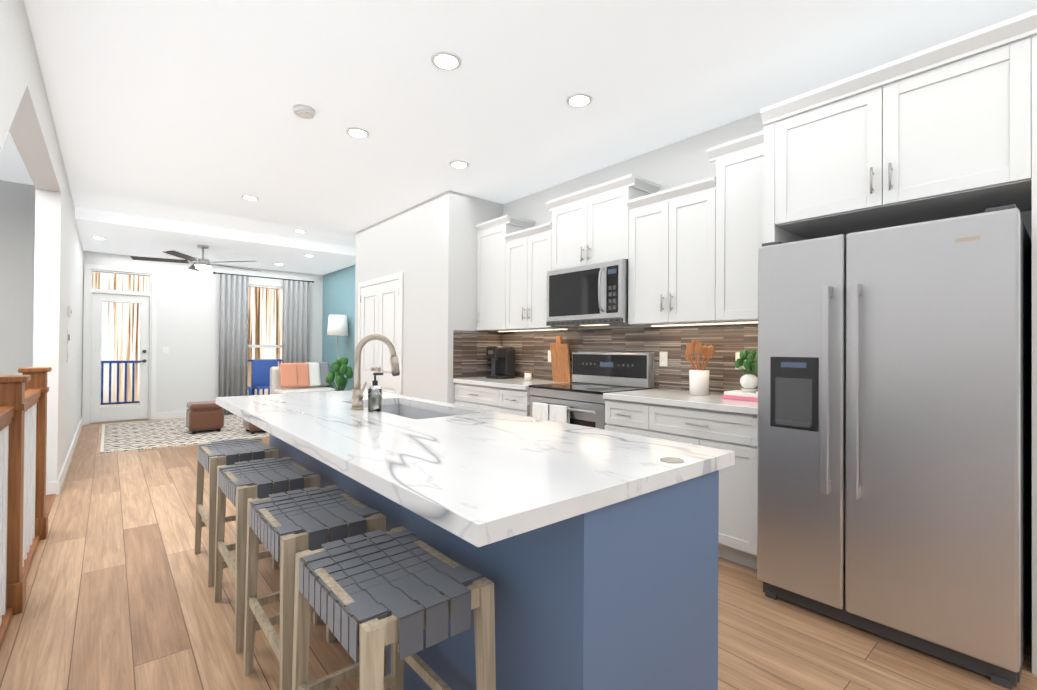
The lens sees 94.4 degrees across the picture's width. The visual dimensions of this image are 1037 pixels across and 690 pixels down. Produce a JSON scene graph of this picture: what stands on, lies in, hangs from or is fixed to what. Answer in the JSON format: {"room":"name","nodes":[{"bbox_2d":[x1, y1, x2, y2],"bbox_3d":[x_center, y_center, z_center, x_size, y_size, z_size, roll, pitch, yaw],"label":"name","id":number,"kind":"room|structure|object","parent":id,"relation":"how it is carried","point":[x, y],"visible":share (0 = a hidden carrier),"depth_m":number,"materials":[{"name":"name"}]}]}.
{"room":"kitchen and living room","nodes":[
{"label":"kitchen and living room","id":0,"kind":"room"},
{"bbox_2d":[0,180,34,374],"bbox_3d":[-5.131,0.564,4.622,0.929,4.330,0.100,1,-1,-40],"label":"wall","id":1,"kind":"structure","parent":0,"point":[17,228],"depth_m":4.72,"materials":[{"name":"white paint"}]},
{"bbox_2d":[0,0,82,481],"bbox_3d":[-2.713,-0.184,2.584,0.150,2.830,12.860,1,-1,-40],"label":"wall","id":2,"kind":"structure","parent":0,"point":[58,274],"depth_m":3.93,"materials":[{"name":"white paint"}]},
{"bbox_2d":[50,418,81,494],"bbox_3d":[-5.288,1.180,5.687,0.044,0.110,4.553,1,-1,-40],"label":"baseboard","id":3,"kind":"structure","parent":2,"relation":"attached to","point":[53,487],"depth_m":4.53,"materials":[{"name":"white"}]},
{"bbox_2d":[67,330,69,343],"bbox_3d":[-4.495,-0.075,4.802,0.014,0.140,0.090,1,-1,-40],"label":"switch","id":4,"kind":"object","parent":2,"relation":"attached to","point":[68,335],"depth_m":4.79,"materials":[{"name":"white plastic"}]},
{"bbox_2d":[68,306,71,316],"bbox_3d":[-4.497,-0.335,4.814,0.024,0.100,0.130,1,-1,-40],"label":"switch","id":5,"kind":"object","parent":2,"relation":"attached to","point":[69,307],"depth_m":4.77,"materials":[{"name":"white plastic"}]},
{"bbox_2d":[81,251,322,417],"bbox_3d":[-5.867,-0.165,8.266,5.060,2.830,0.120,1,-1,-40],"label":"wall","id":6,"kind":"structure","parent":0,"point":[187,368],"depth_m":8.33,"materials":[{"name":"white paint"}]},
{"bbox_2d":[82,264,157,424],"bbox_3d":[-6.426,-0.005,7.770,0.910,2.495,0.147,1,-1,-40],"label":"entry door","id":7,"kind":"structure","parent":6,"relation":"in","point":[120,337],"depth_m":7.75,"materials":[{"name":"white wood"}]},
{"bbox_2d":[162,347,168,353],"bbox_3d":[-5.953,0.088,8.109,0.090,0.120,0.005,1,-1,-40],"label":"switch","id":8,"kind":"object","parent":6,"relation":"attached to","point":[165,350],"depth_m":8.10,"materials":[{"name":"white plastic"}]},
{"bbox_2d":[156,411,227,419],"bbox_3d":[-5.643,1.197,8.367,1.120,0.110,0.014,1,-1,-40],"label":"baseboard","id":9,"kind":"structure","parent":6,"relation":"attached to","point":[182,414],"depth_m":8.15,"materials":[{"name":"white"}]},
{"bbox_2d":[213,272,313,413],"bbox_3d":[-4.758,-0.022,9.043,1.718,2.530,0.127,1,-1,-40],"label":"curtains","id":10,"kind":"object","parent":6,"relation":"hanging from","point":[233,332],"visible":0.83,"depth_m":8.78,"materials":[{"name":"grey fabric"}]},
{"bbox_2d":[248,281,282,395],"bbox_3d":[-4.835,0.033,9.117,1.106,2.446,0.161,1,-1,-40],"label":"living room window","id":11,"kind":"structure","parent":6,"relation":"in","point":[265,304],"depth_m":9.13,"materials":[{"name":"white"}]},
{"bbox_2d":[0,414,1036,689],"bbox_3d":[-1.707,1.304,3.361,5.060,0.120,12.980,1,-1,-40],"label":"floor","id":12,"kind":"structure","parent":0,"point":[118,594],"depth_m":2.15,"materials":[{"name":"brown wood"}]},
{"bbox_2d":[0,367,55,648],"bbox_3d":[-1.557,0.695,1.183,0.250,1.108,8.970,1,-1,-40],"label":"stair railing","id":13,"kind":"object","parent":12,"relation":"on","point":[26,502],"visible":1,"depth_m":2.21,"materials":[{"name":"brown wood"}]},
{"bbox_2d":[100,415,268,453],"bbox_3d":[-4.879,1.241,7.069,1.900,0.012,2.690,1,-1,-40],"label":"rug","id":14,"kind":"object","parent":12,"relation":"on","point":[128,436],"visible":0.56,"depth_m":6.63,"materials":[{"name":"beige fabric"}]},
{"bbox_2d":[186,401,223,433],"bbox_3d":[-4.514,1.031,6.921,0.420,0.413,0.424,1,-1,-40],"label":"leather ottoman","id":15,"kind":"object","parent":14,"relation":"on","point":[204,415],"visible":0.85,"depth_m":6.76,"materials":[{"name":"brown leather"}]},
{"bbox_2d":[243,419,261,433],"bbox_3d":[-3.696,1.037,6.948,0.440,0.413,0.444,1,-1,-40],"label":"leather ottoman","id":16,"kind":"object","parent":14,"relation":"on","point":[248,426],"visible":0.17,"depth_m":6.70,"materials":[{"name":"brown leather"}]},
{"bbox_2d":[194,437,278,586],"bbox_3d":[-1.629,0.911,2.771,0.334,0.658,0.529,1,-1,-40],"label":"counter stool","id":17,"kind":"object","parent":12,"relation":"on","point":[212,456],"visible":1,"depth_m":2.66,"materials":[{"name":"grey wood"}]},
{"bbox_2d":[214,457,320,653],"bbox_3d":[-1.175,0.910,2.238,0.334,0.658,0.529,1,-1,-40],"label":"counter stool","id":18,"kind":"object","parent":12,"relation":"on","point":[266,477],"visible":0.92,"depth_m":2.11,"materials":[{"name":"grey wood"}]},
{"bbox_2d":[270,367,335,393],"bbox_3d":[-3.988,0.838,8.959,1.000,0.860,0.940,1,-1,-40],"label":"sofa","id":19,"kind":"object","parent":12,"relation":"on","point":[275,388],"visible":0.21,"depth_m":8.84,"materials":[{"name":"grey fabric"}]},
{"bbox_2d":[279,362,329,387],"bbox_3d":[-3.975,0.555,8.965,0.225,0.449,0.944,0,-1,39],"label":"pillows","id":20,"kind":"object","parent":19,"relation":"on","point":[295,375],"visible":0.98,"depth_m":8.88,"materials":[{"name":"orange fabric"}]},
{"bbox_2d":[243,485,387,689],"bbox_3d":[-0.741,0.910,1.728,0.334,0.658,0.529,1,-1,-40],"label":"counter stool","id":21,"kind":"object","parent":12,"relation":"on","point":[274,520],"visible":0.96,"depth_m":1.62,"materials":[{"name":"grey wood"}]},
{"bbox_2d":[327,315,347,389],"bbox_3d":[-3.229,0.370,8.569,0.360,1.800,0.360,1,-1,-40],"label":"floor lamp","id":22,"kind":"object","parent":12,"relation":"on","point":[337,325],"visible":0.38,"depth_m":8.44,"materials":[{"name":"white fabric"}]},
{"bbox_2d":[325,357,352,390],"bbox_3d":[-3.029,0.737,8.149,0.475,1.064,0.380,1,-1,-40],"label":"plant","id":23,"kind":"object","parent":12,"relation":"on","point":[340,368],"visible":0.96,"depth_m":8.12,"materials":[{"name":"green plant"}]},
{"bbox_2d":[292,526,495,689],"bbox_3d":[-0.345,0.909,1.264,0.334,0.658,0.529,1,-1,-40],"label":"counter stool","id":24,"kind":"object","parent":12,"relation":"on","point":[408,575],"visible":1,"depth_m":1.18,"materials":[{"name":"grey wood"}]},
{"bbox_2d":[355,190,502,403],"bbox_3d":[-1.232,-0.149,6.002,0.699,2.830,2.420,1,-1,-40],"label":"wall block","id":25,"kind":"object","parent":12,"relation":"on","point":[428,248],"visible":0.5,"depth_m":5.14,"materials":[{"name":"grey paint"}]},
{"bbox_2d":[358,272,402,394],"bbox_3d":[-1.796,0.207,6.046,0.091,2.110,1.280,1,-1,-40],"label":"double door","id":26,"kind":"structure","parent":25,"relation":"attached to","point":[380,306],"depth_m":5.99,"materials":[{"name":"white wood"}]},
{"bbox_2d":[269,433,718,689],"bbox_3d":[-0.487,0.805,2.296,0.657,0.880,2.708,1,-1,-40],"label":"kitchen island","id":27,"kind":"object","parent":12,"relation":"on","point":[591,553],"depth_m":1.22,"materials":[{"name":"blue paint"}]},
{"bbox_2d":[216,389,734,548],"bbox_3d":[-0.594,0.344,2.205,0.964,0.040,2.744,1,-1,-40],"label":"island countertop","id":28,"kind":"structure","parent":27,"relation":"on","point":[484,477],"depth_m":1.38,"materials":[{"name":"white stone"}]},
{"bbox_2d":[350,334,399,409],"bbox_3d":[-0.721,0.134,2.460,0.261,0.379,0.097,1,-1,-40],"label":"faucet","id":29,"kind":"object","parent":28,"relation":"on","point":[357,397],"visible":1,"depth_m":2.40,"materials":[{"name":"silver metal"}]},
{"bbox_2d":[368,373,382,411],"bbox_3d":[-0.694,0.229,2.334,0.072,0.187,0.064,1,-1,-40],"label":"soap bottle","id":30,"kind":"object","parent":28,"relation":"on","point":[374,397],"visible":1,"depth_m":2.31,"materials":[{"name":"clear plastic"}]},
{"bbox_2d":[382,401,451,416],"bbox_3d":[-0.596,0.481,2.534,0.392,0.254,0.912,1,-1,-40],"label":"sink","id":31,"kind":"object","parent":28,"relation":"in","point":[388,406],"depth_m":2.86,"materials":[{"name":"silver metal"}]},
{"bbox_2d":[453,377,569,416],"bbox_3d":[-0.071,0.804,4.659,0.653,0.920,1.124,1,-1,-40],"label":"base cabinet","id":32,"kind":"object","parent":12,"relation":"on","point":[511,395],"visible":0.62,"depth_m":4.43,"materials":[{"name":"white paint"}]},
{"bbox_2d":[486,346,514,378],"bbox_3d":[-0.213,0.180,5.024,0.252,0.330,0.270,1,-1,-40],"label":"coffee maker","id":33,"kind":"object","parent":32,"relation":"on","point":[502,362],"visible":1,"depth_m":4.95,"materials":[{"name":"black plastic"}]},
{"bbox_2d":[524,371,531,380],"bbox_3d":[0.093,0.300,4.673,0.074,0.090,0.074,1,-1,-40],"label":"canister","id":34,"kind":"object","parent":32,"relation":"on","point":[527,375],"visible":1,"depth_m":4.64,"materials":[{"name":"white ceramic"}]},
{"bbox_2d":[550,336,571,382],"bbox_3d":[0.395,0.132,4.516,0.074,0.429,0.230,1,-1,-40],"label":"cutting board","id":35,"kind":"object","parent":32,"relation":"on","point":[560,361],"visible":0.96,"depth_m":4.50,"materials":[{"name":"brown wood"}]},
{"bbox_2d":[528,352,652,428],"bbox_3d":[0.551,0.663,3.907,0.644,1.200,0.816,1,-1,-40],"label":"range","id":36,"kind":"object","parent":12,"relation":"on","point":[595,376],"visible":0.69,"depth_m":3.87,"materials":[{"name":"grey metal"}]},
{"bbox_2d":[532,402,547,419],"bbox_3d":[0.185,0.657,3.854,0.042,0.377,0.180,1,-1,-40],"label":"dish towel","id":37,"kind":"object","parent":36,"relation":"hanging from","point":[539,410],"depth_m":3.85,"materials":[{"name":"white fabric"}]},
{"bbox_2d":[547,404,569,423],"bbox_3d":[0.314,0.647,3.702,0.042,0.357,0.180,1,-1,-40],"label":"dish towel","id":38,"kind":"object","parent":36,"relation":"hanging from","point":[558,413],"depth_m":3.68,"materials":[{"name":"white fabric"}]},
{"bbox_2d":[603,389,757,569],"bbox_3d":[1.179,0.803,3.192,0.653,0.920,1.075,1,-1,-40],"label":"base cabinet","id":39,"kind":"object","parent":12,"relation":"on","point":[714,420],"visible":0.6,"depth_m":2.78,"materials":[{"name":"white paint"}]},
{"bbox_2d":[685,340,714,395],"bbox_3d":[1.250,0.153,3.322,0.161,0.381,0.199,1,-1,-40],"label":"utensil crock","id":40,"kind":"object","parent":39,"relation":"on","point":[698,381],"visible":1,"depth_m":3.27,"materials":[{"name":"white ceramic"}]},
{"bbox_2d":[722,349,757,400],"bbox_3d":[1.454,0.184,3.047,0.200,0.318,0.240,1,-1,-40],"label":"potted plant","id":41,"kind":"object","parent":39,"relation":"on","point":[748,391],"visible":0.92,"depth_m":3.01,"materials":[{"name":"green plant"}]},
{"bbox_2d":[757,204,1031,688],"bbox_3d":[1.769,0.376,2.297,0.865,1.768,0.910,1,-1,-40],"label":"refrigerator","id":42,"kind":"object","parent":12,"relation":"on","point":[894,477],"visible":0.98,"depth_m":1.97,"materials":[{"name":"grey metal"}]},
{"bbox_2d":[760,9,1036,674],"bbox_3d":[1.886,-0.003,2.383,0.643,2.530,1.068,1,-1,-40],"label":"tall cabinet","id":43,"kind":"object","parent":12,"relation":"on","point":[946,130],"visible":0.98,"depth_m":2.14,"materials":[{"name":"white paint"}]},
{"bbox_2d":[0,0,1036,274],"bbox_3d":[-1.629,-1.580,3.431,4.910,0.250,12.980,1,-1,-40],"label":"ceiling","id":44,"kind":"structure","parent":0,"point":[180,128],"depth_m":3.01,"materials":[{"name":"white paint"}]},
{"bbox_2d":[91,236,106,239],"bbox_3d":[-5.719,-1.457,6.554,0.169,0.008,0.169,0,0,26],"label":"recessed light","id":45,"kind":"object","parent":44,"relation":"in","point":[102,238],"depth_m":6.56,"materials":[{"name":"white"}]},
{"bbox_2d":[130,245,260,271],"bbox_3d":[-4.658,-1.284,7.069,1.638,0.330,1.576,1,-1,-40],"label":"ceiling fan","id":46,"kind":"object","parent":44,"relation":"hanging from","point":[199,264],"visible":1,"depth_m":6.89,"materials":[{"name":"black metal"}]},
{"bbox_2d":[241,195,258,200],"bbox_3d":[-2.885,-1.577,5.159,0.169,0.007,0.169,0,0,26],"label":"recessed light","id":47,"kind":"object","parent":44,"relation":"in","point":[246,197],"depth_m":5.15,"materials":[{"name":"white"}]},
{"bbox_2d":[293,229,305,232],"bbox_3d":[-3.017,-1.568,6.623,0.169,0.007,0.169,0,-1,44],"label":"recessed light","id":48,"kind":"object","parent":44,"relation":"in","point":[299,231],"depth_m":6.62,"materials":[{"name":"white"}]},
{"bbox_2d":[293,104,314,118],"bbox_3d":[-1.443,-1.565,3.235,0.140,0.040,0.140,1,-1,-40],"label":"smoke detector","id":49,"kind":"object","parent":44,"relation":"attached to","point":[303,111],"visible":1,"depth_m":3.20,"materials":[{"name":"white plastic"}]},
{"bbox_2d":[346,127,369,137],"bbox_3d":[-1.196,-1.577,3.577,0.169,0.007,0.169,0,0,26],"label":"recessed light","id":50,"kind":"object","parent":44,"relation":"in","point":[355,132],"depth_m":3.56,"materials":[{"name":"white"}]},
{"bbox_2d":[431,52,461,70],"bbox_3d":[-0.402,-1.578,2.676,0.169,0.007,0.169,0,-1,44],"label":"recessed light","id":51,"kind":"object","parent":44,"relation":"in","point":[447,61],"depth_m":2.67,"materials":[{"name":"white"}]},
{"bbox_2d":[449,161,468,168],"bbox_3d":[-0.516,-1.568,4.182,0.169,0.007,0.169,0,0,11],"label":"recessed light","id":52,"kind":"object","parent":44,"relation":"in","point":[455,164],"depth_m":4.17,"materials":[{"name":"white"}]},
{"bbox_2d":[566,93,591,107],"bbox_3d":[0.390,-1.569,3.089,0.169,0.007,0.169,0,0,26],"label":"recessed light","id":53,"kind":"object","parent":44,"relation":"in","point":[579,100],"depth_m":3.08,"materials":[{"name":"white"}]},
{"bbox_2d":[322,112,1031,393],"bbox_3d":[0.183,-0.146,4.974,0.120,2.830,12.980,1,-1,-40],"label":"wall","id":54,"kind":"structure","parent":0,"point":[679,163],"depth_m":4.17,"materials":[{"name":"white paint"}]},
{"bbox_2d":[475,215,538,331],"bbox_3d":[-0.131,-0.706,4.988,0.348,1.114,0.547,1,-1,-40],"label":"upper cabinet","id":55,"kind":"object","parent":54,"relation":"attached to","point":[489,313],"depth_m":4.89,"materials":[{"name":"white paint"}]},
{"bbox_2d":[503,222,577,330],"bbox_3d":[0.215,-0.612,4.581,0.348,0.924,0.639,1,-1,-40],"label":"upper cabinet","id":56,"kind":"object","parent":54,"relation":"attached to","point":[527,251],"depth_m":4.47,"materials":[{"name":"white paint"}]},
{"bbox_2d":[551,174,658,270],"bbox_3d":[0.691,-0.952,4.028,0.348,0.624,0.819,1,-1,-40],"label":"upper cabinet","id":57,"kind":"object","parent":54,"relation":"attached to","point":[589,225],"depth_m":3.86,"materials":[{"name":"white paint"}]},
{"bbox_2d":[546,259,629,326],"bbox_3d":[0.638,-0.399,3.982,0.476,0.473,0.796,1,-1,-40],"label":"microwave","id":58,"kind":"object","parent":57,"relation":"attached to","point":[593,295],"visible":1,"depth_m":3.81,"materials":[{"name":"silver metal"}]},
{"bbox_2d":[453,323,757,393],"bbox_3d":[0.559,0.096,3.946,0.633,0.491,3.028,1,-1,-40],"label":"tile backsplash","id":59,"kind":"structure","parent":54,"relation":"attached to","point":[729,343],"depth_m":3.92,"materials":[{"name":"tile"}]},
{"bbox_2d":[627,179,706,326],"bbox_3d":[1.175,-0.613,3.454,0.348,0.924,0.679,1,-1,-40],"label":"upper cabinet","id":60,"kind":"object","parent":54,"relation":"attached to","point":[689,252],"depth_m":3.35,"materials":[{"name":"white paint"}]},
{"bbox_2d":[703,130,763,324],"bbox_3d":[1.506,-0.709,3.067,0.348,1.114,0.458,1,-1,-40],"label":"upper cabinet","id":61,"kind":"object","parent":54,"relation":"attached to","point":[733,200],"depth_m":3.00,"materials":[{"name":"white paint"}]}
]}

